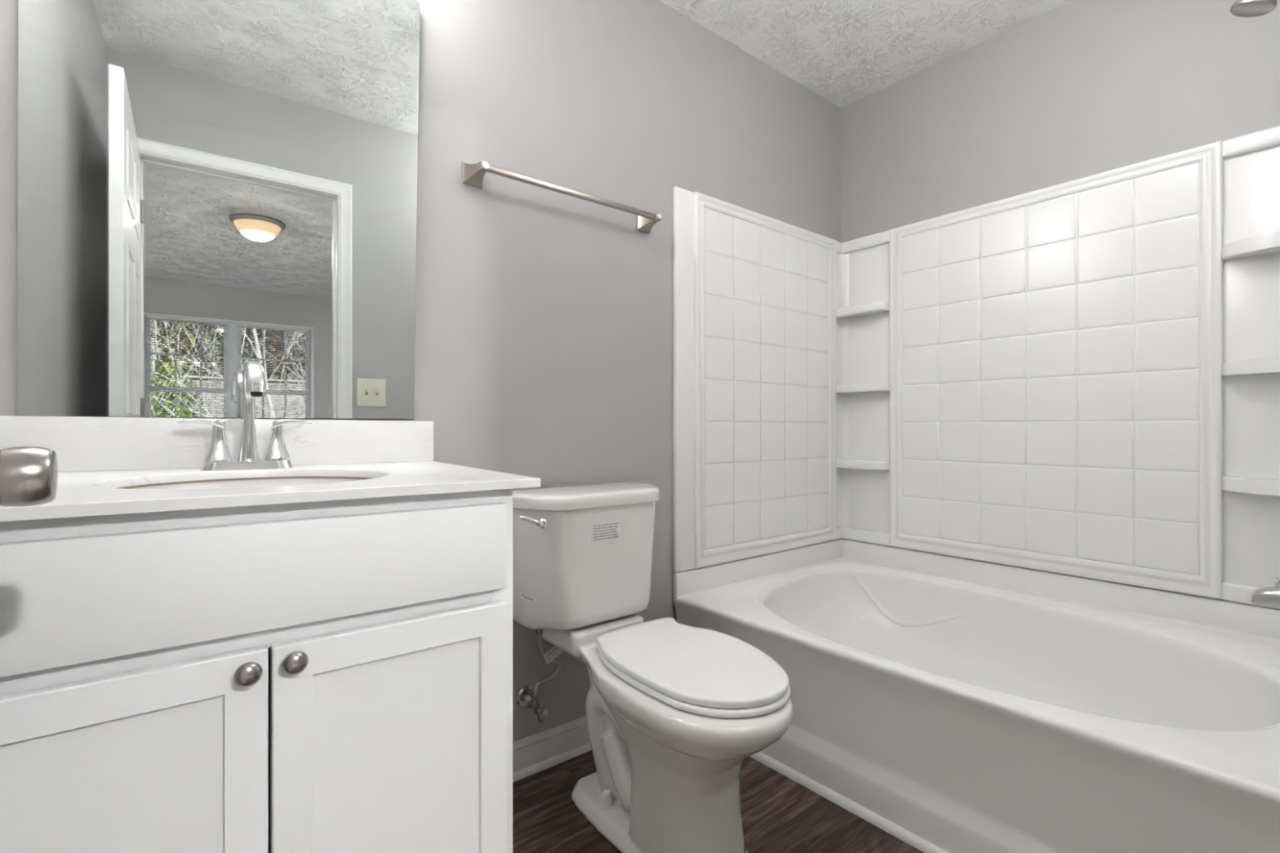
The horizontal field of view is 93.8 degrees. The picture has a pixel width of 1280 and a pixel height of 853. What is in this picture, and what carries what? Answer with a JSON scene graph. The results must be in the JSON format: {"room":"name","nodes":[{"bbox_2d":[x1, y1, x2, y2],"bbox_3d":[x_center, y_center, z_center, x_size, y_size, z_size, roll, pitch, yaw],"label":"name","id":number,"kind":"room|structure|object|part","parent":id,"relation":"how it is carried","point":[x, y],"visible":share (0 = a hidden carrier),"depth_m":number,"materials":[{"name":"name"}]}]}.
{"room":"bathroom","nodes":[
{"label":"bathroom","id":0,"kind":"room"},
{"bbox_2d":[0,0,840,742],"bbox_3d":[-0.214,-0.233,1.875,3.033,2.425,0.120,0,0,-39],"label":"wall","id":1,"kind":"structure","parent":0,"point":[544,320],"depth_m":1.78,"materials":[{"name":"grey paint"}]},
{"bbox_2d":[0,415,433,471],"bbox_3d":[-0.835,0.033,1.278,0.788,0.106,0.021,0,0,-39],"label":"backsplash","id":2,"kind":"structure","parent":1,"relation":"attached to","point":[79,443],"depth_m":1.20,"materials":[{"name":"white stone"}]},
{"bbox_2d":[17,0,420,418],"bbox_3d":[-0.830,-0.546,1.282,0.706,1.052,0.005,0,0,-38],"label":"wall mirror","id":3,"kind":"object","parent":1,"relation":"attached to","point":[206,188],"visible":0.93,"depth_m":1.24,"materials":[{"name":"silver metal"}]},
{"bbox_2d":[515,685,547,722],"bbox_3d":[-0.296,0.773,1.669,0.061,0.070,0.094,0,0,-39],"label":"shutoff valve","id":4,"kind":"object","parent":1,"relation":"attached to","point":[526,698],"visible":0.98,"depth_m":1.67,"materials":[{"name":"silver metal"}]},
{"bbox_3d":[-0.267,0.786,1.641,0.032,0.043,0.014,0,0,-39],"label":"oval handle","id":5,"kind":"part","parent":4,"relation":"part of","materials":[{"name":"silver metal"}]},
{"bbox_2d":[533,629,560,696],"bbox_3d":[-0.256,0.638,1.676,0.087,0.220,0.038,0,0,-39],"label":"tube","id":6,"kind":"object","parent":4,"relation":"attached to","point":[540,632],"visible":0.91,"depth_m":1.67,"materials":[{"name":"grey plastic"}]},
{"bbox_2d":[543,646,563,664],"bbox_3d":[-0.242,0.632,1.672,0.062,0.052,0.002,0,0,-36],"label":"paper tag","id":7,"kind":"object","parent":6,"relation":"attached to","point":[555,651],"visible":1,"depth_m":1.67,"materials":[{"name":"white"}]},
{"bbox_2d":[512,715,590,773],"bbox_3d":[-0.217,0.932,1.787,0.878,0.095,0.013,0,0,-39],"label":"baseboard","id":8,"kind":"structure","parent":1,"relation":"attached to","point":[529,751],"depth_m":1.74,"materials":[{"name":"paint"}]},
{"bbox_2d":[512,742,591,782],"bbox_3d":[-0.208,0.972,1.776,0.878,0.017,0.015,0,0,-39],"label":"trim","id":9,"kind":"structure","parent":1,"relation":"attached to","point":[570,754],"depth_m":1.73,"materials":[{"name":"paint"}]},
{"bbox_2d":[462,160,662,233],"bbox_3d":[-0.193,-0.675,1.759,0.648,0.055,0.085,0,0,-39],"label":"towel bar","id":10,"kind":"object","parent":1,"relation":"attached to","point":[473,175],"visible":1,"depth_m":1.67,"materials":[{"name":"silver metal"}]},
{"bbox_3d":[-0.425,-0.675,1.574,0.055,0.055,0.080,0,0,-39],"label":"bar post","id":11,"kind":"part","parent":10,"relation":"part of","materials":[{"name":"silver metal"}]},
{"bbox_3d":[0.035,-0.675,1.948,0.055,0.055,0.080,0,0,-39],"label":"bar post","id":12,"kind":"part","parent":10,"relation":"part of","materials":[{"name":"silver metal"}]},
{"bbox_2d":[512,750,924,852],"bbox_3d":[0.302,1.030,1.241,3.033,0.100,1.755,0,0,-39],"label":"floor","id":13,"kind":"structure","parent":0,"point":[780,815],"depth_m":1.50,"materials":[{"name":"brown wood"}]},
{"bbox_2d":[0,488,512,852],"bbox_3d":[-0.665,0.539,1.054,0.725,0.881,0.578,0,0,-39],"label":"vanity cabinet","id":14,"kind":"object","parent":13,"relation":"on","point":[327,676],"visible":0.87,"depth_m":0.83,"materials":[{"name":"white paint"}]},
{"bbox_3d":[-0.656,0.591,0.737,0.338,0.568,0.018,0,0,-39],"label":"cabinet door","id":15,"kind":"part","parent":14,"relation":"part of","materials":[{"name":"white paint"}]},
{"bbox_3d":[-0.530,0.333,0.810,0.033,0.033,0.028,0,0,-39],"label":"knob","id":16,"kind":"part","parent":14,"relation":"part of","materials":[{"name":"silver metal"}]},
{"bbox_3d":[-0.510,0.209,0.856,0.688,0.154,0.018,0,0,-39],"label":"false drawer","id":17,"kind":"part","parent":14,"relation":"part of","materials":[{"name":"white paint"}]},
{"bbox_2d":[0,415,540,521],"bbox_3d":[-0.665,0.111,1.068,0.788,0.263,0.561,0,0,-39],"label":"countertop","id":18,"kind":"structure","parent":14,"relation":"on","point":[106,465],"depth_m":1.13,"materials":[{"name":"white stone"}]},
{"bbox_2d":[177,359,311,471],"bbox_3d":[-0.765,-0.024,1.179,0.228,0.217,0.164,0,0,-39],"label":"sink faucet","id":19,"kind":"object","parent":18,"relation":"on","point":[218,457],"visible":1,"depth_m":1.20,"materials":[{"name":"silver metal"}]},
{"bbox_3d":[-0.856,-0.005,1.170,0.076,0.025,0.023,0,0,-39],"label":"lever","id":20,"kind":"part","parent":19,"relation":"part of","materials":[{"name":"silver metal"}]},
{"bbox_3d":[-0.838,0.032,1.188,0.045,0.071,0.047,0,0,-39],"label":"handle","id":21,"kind":"part","parent":19,"relation":"part of","materials":[{"name":"silver metal"}]},
{"bbox_3d":[-0.798,0.076,1.220,0.158,0.016,0.058,0,0,-39],"label":"plate","id":22,"kind":"part","parent":19,"relation":"part of","materials":[{"name":"silver metal"}]},
{"bbox_3d":[-0.762,-0.032,1.175,0.040,0.201,0.155,0,0,-39],"label":"spout","id":23,"kind":"part","parent":19,"relation":"part of","materials":[{"name":"silver metal"}]},
{"bbox_3d":[-0.759,0.032,1.252,0.045,0.071,0.047,0,0,-39],"label":"handle","id":24,"kind":"part","parent":19,"relation":"part of","materials":[{"name":"silver metal"}]},
{"bbox_3d":[-0.738,-0.005,1.266,0.076,0.025,0.023,0,0,-39],"label":"lever","id":25,"kind":"part","parent":19,"relation":"part of","materials":[{"name":"silver metal"}]},
{"bbox_2d":[131,478,364,488],"bbox_3d":[-0.671,0.172,1.050,0.430,0.140,0.356,0,0,-39],"label":"sink basin","id":26,"kind":"object","parent":18,"relation":"in","point":[137,483],"depth_m":1.15,"materials":[{"name":"white ceramic"}]},
{"bbox_3d":[-0.487,0.332,0.845,0.033,0.033,0.028,0,0,-39],"label":"knob","id":27,"kind":"part","parent":14,"relation":"part of","materials":[{"name":"silver metal"}]},
{"bbox_3d":[-0.381,0.594,0.961,0.361,0.568,0.018,0,0,-39],"label":"cabinet door","id":28,"kind":"part","parent":14,"relation":"part of","materials":[{"name":"white paint"}]},
{"bbox_2d":[512,481,793,852],"bbox_3d":[0.030,0.576,1.464,0.493,0.808,0.781,0,0,-39],"label":"toilet","id":29,"kind":"object","parent":13,"relation":"on","point":[674,711],"visible":1,"depth_m":1.43,"materials":[{"name":"white ceramic"}]},
{"bbox_3d":[-0.260,0.237,1.488,0.074,0.037,0.034,0,0,-39],"label":"flush lever","id":30,"kind":"part","parent":29,"relation":"part of","materials":[{"name":"silver metal"}]},
{"bbox_3d":[-0.138,0.369,1.688,0.454,0.318,0.210,0,0,-39],"label":"tank","id":31,"kind":"part","parent":29,"relation":"part of","materials":[{"name":"white ceramic"}]},
{"bbox_3d":[-0.137,0.191,1.686,0.472,0.038,0.226,0,0,-39],"label":"tank lid","id":32,"kind":"part","parent":29,"relation":"part of","materials":[{"name":"white ceramic"}]},
{"bbox_3d":[0.051,0.756,1.457,0.373,0.447,0.743,0,0,-39],"label":"bowl","id":33,"kind":"part","parent":29,"relation":"part of","materials":[{"name":"white ceramic"}]},
{"bbox_3d":[0.122,0.540,1.404,0.338,0.017,0.511,0,0,-39],"label":"lid","id":34,"kind":"part","parent":29,"relation":"part of","materials":[{"name":"white plastic"}]},
{"bbox_3d":[0.123,0.557,1.397,0.339,0.014,0.513,0,0,-39],"label":"seat","id":35,"kind":"part","parent":29,"relation":"part of","materials":[{"name":"white plastic"}]},
{"bbox_2d":[673,538,1279,852],"bbox_3d":[0.990,0.741,1.793,1.026,0.479,1.522,0,0,-39],"label":"bathtub","id":36,"kind":"object","parent":13,"relation":"on","point":[967,705],"visible":1,"depth_m":1.58,"materials":[{"name":"white ceramic"}]},
{"bbox_2d":[749,751,948,852],"bbox_3d":[0.594,0.970,1.465,0.016,0.020,1.475,0,0,-39],"label":"trim","id":37,"kind":"structure","parent":36,"relation":"attached to","point":[919,843],"depth_m":1.53,"materials":[{"name":"white paint"}]},
{"bbox_2d":[659,0,1071,107],"bbox_3d":[0.284,-1.495,1.262,3.033,0.100,1.700,0,0,-39],"label":"ceiling","id":38,"kind":"structure","parent":0,"point":[844,52],"depth_m":2.19,"materials":[{"name":"white paint"}]},
{"bbox_2d":[840,0,1279,599],"bbox_3d":[1.470,-0.233,2.113,0.120,2.425,1.635,0,0,-39],"label":"wall","id":39,"kind":"structure","parent":0,"point":[1077,89],"depth_m":2.06,"materials":[{"name":"grey paint"}]},
{"bbox_2d":[672,125,1279,608],"bbox_3d":[0.990,-0.164,1.794,1.025,1.324,1.524,0,0,-39],"label":"shower surround","id":40,"kind":"object","parent":39,"relation":"attached to","point":[1080,377],"visible":1,"depth_m":2.10,"materials":[{"name":"white plastic"}]},
{"bbox_3d":[0.490,-0.164,2.349,0.949,1.324,0.030,0,0,-39],"label":"panel","id":41,"kind":"part","parent":40,"relation":"part of","materials":[{"name":"white plastic"}]},
{"bbox_2d":[836,458,889,470],"bbox_3d":[0.952,0.160,2.582,0.075,0.036,0.242,0,0,-39],"label":"shelf","id":42,"kind":"object","parent":40,"relation":"attached to","point":[842,464],"depth_m":2.55,"materials":[{"name":"white plastic"}]},
{"bbox_2d":[836,382,889,393],"bbox_3d":[0.952,-0.169,2.582,0.075,0.036,0.242,0,0,-39],"label":"shelf","id":43,"kind":"object","parent":40,"relation":"attached to","point":[842,387],"depth_m":2.55,"materials":[{"name":"white plastic"}]},
{"bbox_2d":[836,301,889,318],"bbox_3d":[0.952,-0.504,2.582,0.075,0.036,0.242,0,0,-39],"label":"shelf","id":44,"kind":"object","parent":40,"relation":"attached to","point":[874,309],"depth_m":2.55,"materials":[{"name":"white plastic"}]},
{"bbox_3d":[1.367,-0.165,2.118,0.032,1.322,1.003,0,0,-39],"label":"long panel","id":45,"kind":"part","parent":40,"relation":"part of","materials":[{"name":"white plastic"}]},
{"bbox_2d":[1221,476,1279,495],"bbox_3d":[1.742,0.162,1.605,0.082,0.040,0.268,0,0,-39],"label":"shelf","id":46,"kind":"object","parent":40,"relation":"attached to","point":[1230,486],"depth_m":1.65,"materials":[{"name":"white plastic"}]},
{"bbox_2d":[1221,356,1279,376],"bbox_3d":[1.742,-0.167,1.605,0.082,0.040,0.268,0,0,-39],"label":"shelf","id":47,"kind":"object","parent":40,"relation":"attached to","point":[1230,366],"depth_m":1.65,"materials":[{"name":"white plastic"}]},
{"bbox_2d":[1221,231,1279,260],"bbox_3d":[1.742,-0.502,1.605,0.082,0.040,0.268,0,0,-39],"label":"shelf","id":48,"kind":"object","parent":40,"relation":"attached to","point":[1266,246],"depth_m":1.65,"materials":[{"name":"white plastic"}]},
{"bbox_2d":[1251,577,1279,608],"bbox_3d":[1.414,0.367,1.273,0.072,0.077,0.158,0,0,-39],"label":"tub spout","id":49,"kind":"object","parent":40,"relation":"attached to","point":[1267,597],"visible":1,"depth_m":1.30,"materials":[{"name":"grey metal"}]},
{"bbox_3d":[1.388,0.340,1.305,0.019,0.022,0.019,0,0,-39],"label":"diverter knob","id":50,"kind":"part","parent":49,"relation":"part of","materials":[{"name":"silver metal"}]},
{"bbox_3d":[0.774,-0.232,0.564,2.913,2.425,0.110,0,0,-39],"label":"wall","id":51,"kind":"structure","parent":0,"visible":0},
{"bbox_2d":[0,446,57,506],"bbox_3d":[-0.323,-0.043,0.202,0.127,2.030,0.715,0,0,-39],"label":"door knob","id":52,"kind":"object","parent":51,"relation":"in","point":[28,475],"depth_m":0.45,"materials":[{"name":"silver metal"}]},
{"bbox_2d":[1230,0,1276,17],"bbox_3d":[1.407,-0.999,1.282,0.076,0.162,0.205,0,0,-39],"label":"shower fixture","id":53,"kind":"object","parent":51,"relation":"attached to","point":[1242,8],"visible":1,"depth_m":1.33,"materials":[{"name":"silver metal"}]}
]}

